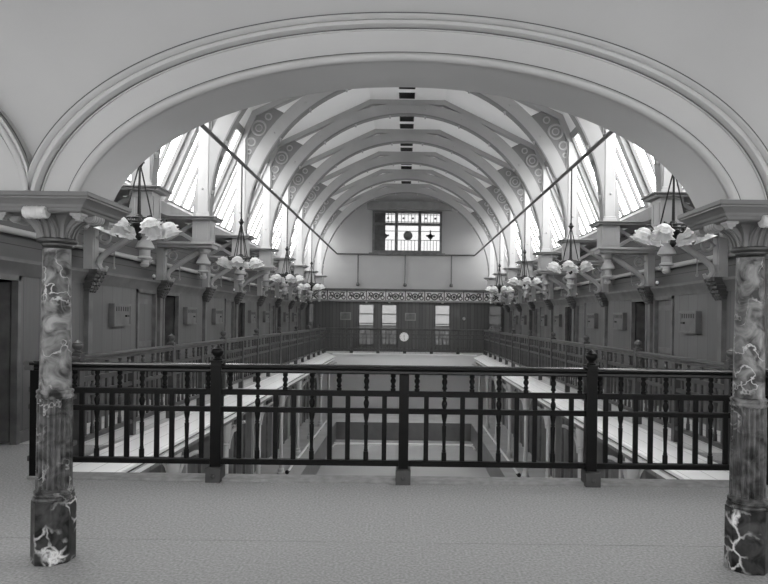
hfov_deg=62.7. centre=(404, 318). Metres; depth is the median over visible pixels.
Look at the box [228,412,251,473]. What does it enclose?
lower cubicle
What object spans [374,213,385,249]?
shutter
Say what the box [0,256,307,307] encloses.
crown molding
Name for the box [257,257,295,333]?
bracket
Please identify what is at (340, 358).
fascia
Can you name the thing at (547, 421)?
column
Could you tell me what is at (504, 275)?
bracket
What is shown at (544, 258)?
bracket
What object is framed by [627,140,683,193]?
window
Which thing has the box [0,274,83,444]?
wall
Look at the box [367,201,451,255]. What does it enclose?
leaded window
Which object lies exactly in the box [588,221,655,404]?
bracket
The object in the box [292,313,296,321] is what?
box
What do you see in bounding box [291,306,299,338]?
changing cubicle
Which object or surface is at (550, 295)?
bracket
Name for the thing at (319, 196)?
roof truss
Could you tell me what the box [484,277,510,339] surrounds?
bracket
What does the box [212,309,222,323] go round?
box
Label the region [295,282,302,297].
pendant
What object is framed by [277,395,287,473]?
column
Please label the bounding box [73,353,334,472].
ledge
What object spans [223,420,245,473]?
column
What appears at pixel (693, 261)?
pipe
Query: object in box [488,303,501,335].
glazed door
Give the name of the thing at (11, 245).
cornice
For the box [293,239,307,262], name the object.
window
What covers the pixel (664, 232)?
chandelier
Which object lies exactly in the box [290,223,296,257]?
window
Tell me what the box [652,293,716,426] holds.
wall
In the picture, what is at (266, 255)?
bracket
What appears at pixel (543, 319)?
box
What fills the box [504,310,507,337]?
changing cubicle
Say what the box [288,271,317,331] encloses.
bracket
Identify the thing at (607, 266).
pendant
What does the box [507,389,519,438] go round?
lower cubicle
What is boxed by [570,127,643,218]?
window
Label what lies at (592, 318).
box
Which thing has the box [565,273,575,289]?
pendant
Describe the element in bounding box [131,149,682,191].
roof truss
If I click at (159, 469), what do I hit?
lower cubicle
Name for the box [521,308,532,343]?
changing cubicle
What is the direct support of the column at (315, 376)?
on the pool deck
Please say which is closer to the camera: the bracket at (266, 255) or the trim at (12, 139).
the trim at (12, 139)
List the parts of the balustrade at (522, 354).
finial post, post, finial post, post, finial post, post, finial post, post, finial post, post, finial post, rail, rail, rail, post, handrail, finial post, post, finial post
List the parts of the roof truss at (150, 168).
queen post, queen post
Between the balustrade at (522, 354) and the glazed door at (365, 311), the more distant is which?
the glazed door at (365, 311)
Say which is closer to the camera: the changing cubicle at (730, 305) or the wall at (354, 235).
the changing cubicle at (730, 305)
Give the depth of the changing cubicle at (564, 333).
18.22 m
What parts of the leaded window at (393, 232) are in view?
pane, pane, sill, frame, pane, pane, pane, pane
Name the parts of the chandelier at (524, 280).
lamp shade, crown, rod, lamp shade, lamp shade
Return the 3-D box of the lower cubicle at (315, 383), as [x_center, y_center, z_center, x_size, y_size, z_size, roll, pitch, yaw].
[-4.134,3.068,28.526,0.110,2.360,1.974,1,0,0]
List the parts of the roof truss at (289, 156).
queen post, spandrel panel, spandrel panel, queen post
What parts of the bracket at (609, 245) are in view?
wall post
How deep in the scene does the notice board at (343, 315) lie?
29.17 m
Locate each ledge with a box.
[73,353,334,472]
[474,355,728,479]
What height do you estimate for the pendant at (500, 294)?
0.560 m
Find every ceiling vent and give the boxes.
[399,87,414,88]
[399,93,414,98]
[400,116,413,121]
[400,124,413,128]
[400,148,412,151]
[401,166,411,168]
[401,181,410,183]
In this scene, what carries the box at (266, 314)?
attached to the changing cubicle at (265, 327)
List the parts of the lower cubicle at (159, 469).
door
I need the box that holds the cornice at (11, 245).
[0,201,299,301]
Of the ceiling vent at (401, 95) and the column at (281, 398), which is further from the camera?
the column at (281, 398)
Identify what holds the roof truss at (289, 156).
on the bracket at (266, 255)
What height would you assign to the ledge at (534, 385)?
0.380 m
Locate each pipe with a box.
[0,225,304,296]
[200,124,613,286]
[505,252,734,298]
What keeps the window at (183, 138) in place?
attached to the ceiling
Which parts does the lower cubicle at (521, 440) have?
door, door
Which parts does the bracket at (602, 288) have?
wall post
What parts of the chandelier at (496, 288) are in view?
lamp shade, crown, rod, lamp shade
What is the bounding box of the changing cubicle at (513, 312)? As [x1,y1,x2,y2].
[510,309,518,340]
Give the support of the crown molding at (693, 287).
attached to the wall at (686, 273)
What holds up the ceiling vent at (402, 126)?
in the ceiling
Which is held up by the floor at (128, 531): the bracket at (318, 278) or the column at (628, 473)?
the bracket at (318, 278)
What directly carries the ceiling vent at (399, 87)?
in the ceiling
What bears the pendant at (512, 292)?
attached to the bracket at (511, 272)
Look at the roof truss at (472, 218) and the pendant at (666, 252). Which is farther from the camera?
the roof truss at (472, 218)
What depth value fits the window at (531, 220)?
21.17 m
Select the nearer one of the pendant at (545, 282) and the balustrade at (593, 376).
the balustrade at (593, 376)
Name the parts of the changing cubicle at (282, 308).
open door, door frame, panel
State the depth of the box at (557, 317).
18.53 m
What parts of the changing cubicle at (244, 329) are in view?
open door, door frame, panel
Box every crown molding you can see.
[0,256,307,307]
[502,272,767,309]
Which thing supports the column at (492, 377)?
on the pool deck
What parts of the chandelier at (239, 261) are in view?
lamp shade, lamp shade, crown, rod, lamp shade, lamp shade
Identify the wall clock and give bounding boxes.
[399,332,408,341]
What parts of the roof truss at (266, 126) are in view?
queen post, spandrel panel, spandrel panel, queen post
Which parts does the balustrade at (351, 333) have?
post, post, rail, rail, handrail, rail, post, post, post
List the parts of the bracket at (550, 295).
wall post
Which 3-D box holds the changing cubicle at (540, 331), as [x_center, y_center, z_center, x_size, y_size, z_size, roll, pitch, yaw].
[4.619,0.548,20.947,0.110,2.120,2.637,1,0,0]
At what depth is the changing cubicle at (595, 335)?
15.80 m
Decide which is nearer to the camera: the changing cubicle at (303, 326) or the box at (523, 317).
the box at (523, 317)
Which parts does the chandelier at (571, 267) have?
lamp shade, lamp shade, crown, rod, lamp shade, lamp shade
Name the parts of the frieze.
scroll panel, scroll panel, scroll panel, scroll panel, scroll panel, rail, rail, scroll panel, scroll panel, scroll panel, scroll panel, scroll panel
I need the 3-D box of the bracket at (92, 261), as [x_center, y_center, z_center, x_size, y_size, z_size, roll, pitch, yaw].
[-4.028,-0.186,9.080,1.140,3.370,0.560,1,0,0]
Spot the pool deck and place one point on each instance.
(336, 417)
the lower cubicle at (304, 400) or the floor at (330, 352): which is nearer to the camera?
the lower cubicle at (304, 400)
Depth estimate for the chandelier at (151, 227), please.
7.45 m
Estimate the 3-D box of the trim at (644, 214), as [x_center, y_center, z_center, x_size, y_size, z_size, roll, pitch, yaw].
[4.685,-1.961,16.675,0.480,0.340,25.050,1,0,0]
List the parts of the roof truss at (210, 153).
queen post, queen post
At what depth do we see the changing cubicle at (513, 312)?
26.50 m
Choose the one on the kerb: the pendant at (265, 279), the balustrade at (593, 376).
the balustrade at (593, 376)
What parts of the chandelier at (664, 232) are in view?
lamp shade, lamp shade, lamp shade, crown, rod, lamp shade, lamp shade, lamp shade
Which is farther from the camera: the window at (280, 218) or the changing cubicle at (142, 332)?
the window at (280, 218)
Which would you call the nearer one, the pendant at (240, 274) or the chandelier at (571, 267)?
the chandelier at (571, 267)
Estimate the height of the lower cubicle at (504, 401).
2.360 m
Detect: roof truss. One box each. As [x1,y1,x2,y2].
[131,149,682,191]
[161,108,651,220]
[213,89,599,238]
[249,99,563,251]
[275,129,536,260]
[277,151,534,267]
[291,169,519,272]
[303,184,507,277]
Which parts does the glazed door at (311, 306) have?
pane, pane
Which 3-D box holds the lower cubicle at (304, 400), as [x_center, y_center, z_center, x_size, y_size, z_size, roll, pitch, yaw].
[-4.134,3.068,26.221,0.110,2.360,2.637,1,0,0]
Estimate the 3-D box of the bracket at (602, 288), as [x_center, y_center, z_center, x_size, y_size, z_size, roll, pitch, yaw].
[4.031,-0.084,14.354,1.140,3.370,0.560,1,0,0]
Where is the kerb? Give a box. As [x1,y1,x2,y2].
[27,472,767,487]
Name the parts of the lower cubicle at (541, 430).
door, door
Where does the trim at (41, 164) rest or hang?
attached to the wall at (53, 53)
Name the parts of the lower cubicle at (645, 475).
door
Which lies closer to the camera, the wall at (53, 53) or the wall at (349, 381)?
the wall at (53, 53)
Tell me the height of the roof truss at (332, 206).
4.064 m
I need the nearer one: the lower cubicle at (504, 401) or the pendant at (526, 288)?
the pendant at (526, 288)
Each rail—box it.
[285,420,326,473]
[483,425,520,476]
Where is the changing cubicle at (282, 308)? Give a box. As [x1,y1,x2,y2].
[277,305,287,340]
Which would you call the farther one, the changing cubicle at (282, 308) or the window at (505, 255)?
the window at (505, 255)
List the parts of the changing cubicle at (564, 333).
panel, door frame, open door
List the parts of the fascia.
cornice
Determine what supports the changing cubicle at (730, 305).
on the floor at (128, 531)
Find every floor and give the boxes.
[0,351,767,583]
[327,351,481,355]
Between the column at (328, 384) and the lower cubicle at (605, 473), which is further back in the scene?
the column at (328, 384)
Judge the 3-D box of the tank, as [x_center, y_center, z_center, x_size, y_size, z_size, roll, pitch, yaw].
[-0.067,5.300,17.300,5.760,2.000,17.560,1,0,0]
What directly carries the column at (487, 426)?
on the pool deck
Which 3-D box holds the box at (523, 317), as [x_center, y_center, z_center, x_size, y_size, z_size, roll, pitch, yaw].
[4.545,0.057,24.100,0.110,0.360,0.600,1,0,0]
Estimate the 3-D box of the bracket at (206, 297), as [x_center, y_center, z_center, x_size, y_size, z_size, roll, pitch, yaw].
[-4.028,-0.186,14.354,1.140,3.370,0.560,1,0,0]
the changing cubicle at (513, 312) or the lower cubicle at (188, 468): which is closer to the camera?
the lower cubicle at (188, 468)
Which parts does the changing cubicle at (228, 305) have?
panel, door, door frame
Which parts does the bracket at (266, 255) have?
wall post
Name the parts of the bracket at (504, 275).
wall post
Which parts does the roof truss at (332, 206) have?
queen post, spandrel panel, spandrel panel, queen post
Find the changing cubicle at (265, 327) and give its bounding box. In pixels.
[260,303,274,348]
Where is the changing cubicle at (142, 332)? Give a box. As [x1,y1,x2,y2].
[92,285,156,418]
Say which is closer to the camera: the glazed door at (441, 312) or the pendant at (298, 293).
the pendant at (298, 293)
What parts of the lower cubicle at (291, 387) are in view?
door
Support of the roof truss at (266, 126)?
on the bracket at (206, 297)
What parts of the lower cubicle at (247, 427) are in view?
door, door, door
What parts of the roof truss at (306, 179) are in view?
queen post, spandrel panel, spandrel panel, queen post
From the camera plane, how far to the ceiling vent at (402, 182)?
27.05 m
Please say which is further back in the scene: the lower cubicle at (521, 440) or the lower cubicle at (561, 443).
the lower cubicle at (521, 440)
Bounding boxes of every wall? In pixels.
[0,0,767,208]
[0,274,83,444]
[303,194,507,352]
[317,362,491,408]
[511,225,767,304]
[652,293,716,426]
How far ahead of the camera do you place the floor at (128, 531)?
4.57 m
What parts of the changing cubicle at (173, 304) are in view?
open door, door frame, panel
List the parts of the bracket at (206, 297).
wall post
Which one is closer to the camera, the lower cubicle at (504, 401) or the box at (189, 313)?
the box at (189, 313)
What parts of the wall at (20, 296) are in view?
open door, door frame, skirting, panel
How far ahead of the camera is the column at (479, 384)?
27.50 m
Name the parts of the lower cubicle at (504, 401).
door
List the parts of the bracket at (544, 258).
wall post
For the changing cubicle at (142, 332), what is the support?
on the floor at (128, 531)
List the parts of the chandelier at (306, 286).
lamp shade, rod, lamp shade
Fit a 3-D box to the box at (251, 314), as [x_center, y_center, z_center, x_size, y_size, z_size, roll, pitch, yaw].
[-4.545,-0.057,18.750,0.110,0.360,0.600,1,0,0]
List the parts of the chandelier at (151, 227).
lamp shade, lamp shade, lamp shade, rod, crown, lamp shade, lamp shade, lamp shade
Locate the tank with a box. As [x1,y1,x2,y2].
[301,422,504,476]
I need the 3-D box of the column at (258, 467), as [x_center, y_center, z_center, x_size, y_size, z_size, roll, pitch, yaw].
[-3.364,3.073,14.354,0.759,2.370,0.220,1,0,0]
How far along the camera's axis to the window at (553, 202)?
18.05 m
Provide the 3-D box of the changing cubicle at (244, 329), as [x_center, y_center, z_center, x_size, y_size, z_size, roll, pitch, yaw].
[-5.111,0.411,18.274,1.070,2.150,2.707,1,0,0]
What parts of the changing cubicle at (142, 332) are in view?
skirting, panel, door, ledge rail, ledge rail, door frame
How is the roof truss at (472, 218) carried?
on the bracket at (318, 278)
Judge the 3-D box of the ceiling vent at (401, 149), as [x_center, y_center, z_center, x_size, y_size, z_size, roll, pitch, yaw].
[0.054,-5.854,21.845,0.420,0.032,0.400,1,0,0]
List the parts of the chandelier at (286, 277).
lamp shade, rod, crown, lamp shade, lamp shade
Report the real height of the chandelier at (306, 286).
2.060 m
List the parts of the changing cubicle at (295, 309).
panel, door frame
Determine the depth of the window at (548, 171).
15.41 m
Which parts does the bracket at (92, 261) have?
wall post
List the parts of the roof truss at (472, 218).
queen post, spandrel panel, spandrel panel, queen post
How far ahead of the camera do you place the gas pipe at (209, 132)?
14.59 m
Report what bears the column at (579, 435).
on the pool deck
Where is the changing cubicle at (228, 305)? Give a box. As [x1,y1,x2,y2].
[207,297,234,381]
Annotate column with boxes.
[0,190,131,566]
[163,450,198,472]
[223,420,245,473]
[253,402,272,473]
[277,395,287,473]
[293,379,309,455]
[306,374,317,439]
[317,374,323,426]
[326,362,336,415]
[472,364,480,417]
[484,376,489,428]
[490,376,501,441]
[502,383,515,458]
[519,398,531,476]
[537,406,550,477]
[562,424,583,477]
[608,455,642,478]
[677,199,767,575]
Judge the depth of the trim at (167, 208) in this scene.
12.65 m
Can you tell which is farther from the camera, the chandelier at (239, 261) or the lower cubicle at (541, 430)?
the lower cubicle at (541, 430)
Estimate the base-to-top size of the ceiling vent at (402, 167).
0.032 m
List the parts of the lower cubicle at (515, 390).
door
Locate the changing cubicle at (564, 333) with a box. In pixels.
[553,305,572,364]
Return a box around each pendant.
[135,234,154,266]
[196,248,210,278]
[235,269,245,285]
[261,270,270,290]
[281,282,288,294]
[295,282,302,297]
[307,289,312,299]
[316,289,321,301]
[489,291,493,303]
[497,291,503,301]
[508,284,514,299]
[522,285,529,297]
[540,274,549,294]
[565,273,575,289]
[601,253,614,283]
[657,240,675,273]
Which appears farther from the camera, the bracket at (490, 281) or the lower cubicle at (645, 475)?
the bracket at (490, 281)
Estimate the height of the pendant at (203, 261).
0.560 m
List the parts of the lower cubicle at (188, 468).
door, door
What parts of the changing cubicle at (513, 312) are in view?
door frame, panel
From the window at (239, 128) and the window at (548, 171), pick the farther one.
the window at (548, 171)
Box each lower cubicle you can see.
[147,451,182,472]
[183,435,209,472]
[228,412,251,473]
[251,398,271,473]
[272,397,287,454]
[287,386,299,438]
[300,378,308,425]
[314,377,316,406]
[491,376,495,415]
[500,380,507,428]
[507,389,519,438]
[519,400,531,454]
[537,402,555,477]
[555,416,577,477]
[597,440,623,478]
[623,457,657,478]
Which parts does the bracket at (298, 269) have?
wall post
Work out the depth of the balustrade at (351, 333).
27.82 m
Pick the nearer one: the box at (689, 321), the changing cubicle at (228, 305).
the box at (689, 321)
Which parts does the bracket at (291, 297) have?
wall post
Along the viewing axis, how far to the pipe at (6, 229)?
10.15 m
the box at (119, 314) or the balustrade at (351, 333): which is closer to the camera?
the box at (119, 314)
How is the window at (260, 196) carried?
attached to the ceiling
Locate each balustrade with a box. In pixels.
[23,324,325,460]
[29,345,767,487]
[324,328,484,354]
[484,326,767,463]
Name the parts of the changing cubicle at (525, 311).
panel, door frame, open door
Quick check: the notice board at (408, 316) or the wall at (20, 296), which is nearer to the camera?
the wall at (20, 296)
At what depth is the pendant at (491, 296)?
27.47 m
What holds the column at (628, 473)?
on the pool deck
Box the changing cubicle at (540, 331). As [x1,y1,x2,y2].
[535,306,549,347]
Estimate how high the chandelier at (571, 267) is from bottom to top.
2.060 m
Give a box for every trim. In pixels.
[0,108,32,190]
[28,12,767,199]
[114,181,305,273]
[506,189,694,272]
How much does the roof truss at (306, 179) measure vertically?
4.064 m
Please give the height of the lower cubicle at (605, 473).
2.360 m
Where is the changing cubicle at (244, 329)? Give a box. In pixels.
[237,300,256,348]
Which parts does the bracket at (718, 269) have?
wall post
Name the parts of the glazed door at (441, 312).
pane, pane, pane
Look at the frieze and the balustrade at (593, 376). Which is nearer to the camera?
the balustrade at (593, 376)
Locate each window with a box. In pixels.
[126,132,188,187]
[168,123,244,212]
[215,158,269,232]
[248,190,262,245]
[272,207,281,254]
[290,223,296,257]
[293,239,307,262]
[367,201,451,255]
[504,241,507,263]
[515,228,521,260]
[530,211,539,257]
[544,162,597,236]
[550,193,563,249]
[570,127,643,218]
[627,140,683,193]
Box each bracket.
[83,185,173,422]
[156,215,223,398]
[202,235,256,383]
[234,248,278,348]
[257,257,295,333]
[275,265,308,341]
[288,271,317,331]
[300,275,326,335]
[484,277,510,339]
[492,273,521,333]
[503,268,536,344]
[515,261,554,337]
[533,252,576,377]
[555,239,608,388]
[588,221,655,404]
[640,191,727,430]
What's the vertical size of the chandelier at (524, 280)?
2.060 m
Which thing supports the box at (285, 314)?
attached to the changing cubicle at (282, 308)
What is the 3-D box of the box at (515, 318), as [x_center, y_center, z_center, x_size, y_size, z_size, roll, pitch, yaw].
[4.545,0.057,25.900,0.110,0.360,0.600,1,0,0]
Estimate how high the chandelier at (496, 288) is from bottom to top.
2.060 m
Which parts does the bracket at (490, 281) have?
wall post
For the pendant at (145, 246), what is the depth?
9.02 m
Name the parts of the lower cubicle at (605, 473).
door, door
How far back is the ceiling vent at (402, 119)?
18.49 m
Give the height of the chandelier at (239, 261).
2.060 m
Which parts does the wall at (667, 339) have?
door frame, door, ledge rail, ledge rail, panel, skirting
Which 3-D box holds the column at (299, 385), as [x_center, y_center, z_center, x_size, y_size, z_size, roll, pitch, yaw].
[-3.364,3.073,19.628,0.759,2.370,0.220,1,0,0]
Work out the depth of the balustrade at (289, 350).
10.02 m
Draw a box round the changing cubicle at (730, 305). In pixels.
[726,288,767,368]
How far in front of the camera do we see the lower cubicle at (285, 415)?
21.37 m
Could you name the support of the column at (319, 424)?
on the pool deck
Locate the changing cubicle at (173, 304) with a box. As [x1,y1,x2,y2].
[162,292,201,396]
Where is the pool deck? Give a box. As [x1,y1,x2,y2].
[254,413,551,477]
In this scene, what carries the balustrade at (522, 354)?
on the floor at (128, 531)
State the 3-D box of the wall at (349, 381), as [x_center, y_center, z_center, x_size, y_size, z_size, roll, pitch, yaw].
[-0.037,2.925,29.600,12.000,2.750,0.200,1,0,0]
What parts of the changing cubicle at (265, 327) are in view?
panel, door, door frame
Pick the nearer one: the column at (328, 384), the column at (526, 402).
the column at (526, 402)
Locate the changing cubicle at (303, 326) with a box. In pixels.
[301,307,305,329]
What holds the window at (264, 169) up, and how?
attached to the ceiling
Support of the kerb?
on the floor at (128, 531)
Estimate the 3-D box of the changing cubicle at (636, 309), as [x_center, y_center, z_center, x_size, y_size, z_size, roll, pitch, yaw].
[5.099,0.539,13.001,1.070,2.150,2.707,1,0,0]
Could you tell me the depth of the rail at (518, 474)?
20.00 m
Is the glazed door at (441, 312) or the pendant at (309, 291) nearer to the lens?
the pendant at (309, 291)
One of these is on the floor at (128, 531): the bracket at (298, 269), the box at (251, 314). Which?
the bracket at (298, 269)
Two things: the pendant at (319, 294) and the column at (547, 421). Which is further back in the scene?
the pendant at (319, 294)
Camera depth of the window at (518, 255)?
24.29 m
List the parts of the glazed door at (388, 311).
pane, pane, pane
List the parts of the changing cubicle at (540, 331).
door frame, door, panel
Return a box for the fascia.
[332,353,476,365]
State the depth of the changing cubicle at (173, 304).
12.97 m
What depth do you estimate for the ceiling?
17.66 m
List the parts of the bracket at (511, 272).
wall post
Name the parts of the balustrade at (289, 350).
finial post, post, finial post, handrail, rail, rail, post, finial post, post, finial post, post, finial post, post, finial post, post, finial post, finial post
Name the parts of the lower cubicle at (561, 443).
door, door, door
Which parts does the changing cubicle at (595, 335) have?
door frame, door, panel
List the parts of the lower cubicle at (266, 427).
door, door, door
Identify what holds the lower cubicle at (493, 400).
on the pool deck
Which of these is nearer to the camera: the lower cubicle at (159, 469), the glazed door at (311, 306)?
the lower cubicle at (159, 469)
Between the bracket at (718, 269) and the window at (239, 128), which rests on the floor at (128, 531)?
the bracket at (718, 269)
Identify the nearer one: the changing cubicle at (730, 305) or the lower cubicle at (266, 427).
the changing cubicle at (730, 305)
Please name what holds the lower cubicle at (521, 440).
on the pool deck
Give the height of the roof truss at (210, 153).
4.064 m
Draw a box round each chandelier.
[94,162,182,240]
[216,165,263,269]
[269,208,303,283]
[298,241,325,290]
[485,233,513,292]
[508,211,541,286]
[547,169,593,273]
[629,175,717,246]
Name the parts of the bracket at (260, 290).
wall post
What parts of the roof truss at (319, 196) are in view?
queen post, spandrel panel, spandrel panel, queen post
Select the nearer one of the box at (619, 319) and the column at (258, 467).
the box at (619, 319)
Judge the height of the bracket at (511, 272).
3.370 m
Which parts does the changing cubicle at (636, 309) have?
panel, door frame, open door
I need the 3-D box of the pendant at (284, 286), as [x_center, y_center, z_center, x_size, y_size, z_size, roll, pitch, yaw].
[-3.748,-1.017,19.628,0.260,0.560,0.260,1,0,0]
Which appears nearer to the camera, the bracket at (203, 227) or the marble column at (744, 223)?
the marble column at (744, 223)
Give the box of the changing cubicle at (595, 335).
[575,302,602,367]
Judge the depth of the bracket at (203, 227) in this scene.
11.63 m
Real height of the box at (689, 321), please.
0.360 m
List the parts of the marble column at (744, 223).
moulding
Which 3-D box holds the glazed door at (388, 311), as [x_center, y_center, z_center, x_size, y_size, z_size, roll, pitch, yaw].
[-0.738,0.221,29.191,0.750,2.040,0.158,1,0,0]
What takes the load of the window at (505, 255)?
attached to the ceiling
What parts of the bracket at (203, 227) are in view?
wall post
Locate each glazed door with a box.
[308,301,314,328]
[358,302,374,344]
[381,302,396,344]
[434,303,450,345]
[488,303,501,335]
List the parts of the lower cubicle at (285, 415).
door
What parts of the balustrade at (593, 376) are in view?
post, finial post, handrail, rail, rail, post, rail, finial post, post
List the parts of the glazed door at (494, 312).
pane, pane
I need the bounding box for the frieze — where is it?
[306,288,504,302]
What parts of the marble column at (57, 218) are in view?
moulding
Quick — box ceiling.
[239,87,575,212]
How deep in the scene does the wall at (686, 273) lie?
12.90 m
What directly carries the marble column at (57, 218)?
on the floor at (128, 531)
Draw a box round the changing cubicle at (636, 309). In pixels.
[607,298,647,402]
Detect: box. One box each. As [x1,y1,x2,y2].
[108,303,130,325]
[183,307,196,323]
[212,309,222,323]
[248,310,255,322]
[263,311,269,321]
[283,312,288,321]
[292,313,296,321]
[513,315,517,323]
[521,315,526,324]
[540,315,546,325]
[554,314,561,326]
[587,313,597,327]
[613,313,626,329]
[679,311,701,333]
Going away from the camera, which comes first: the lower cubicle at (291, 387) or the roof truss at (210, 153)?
the roof truss at (210, 153)
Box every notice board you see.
[340,312,350,319]
[405,313,415,320]
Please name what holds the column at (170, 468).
on the pool deck
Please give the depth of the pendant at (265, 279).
16.92 m
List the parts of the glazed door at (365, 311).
pane, pane, pane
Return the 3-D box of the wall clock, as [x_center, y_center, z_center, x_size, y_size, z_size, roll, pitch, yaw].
[-0.040,0.810,27.787,0.450,0.450,0.066,1,0,0]
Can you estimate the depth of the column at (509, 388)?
19.58 m

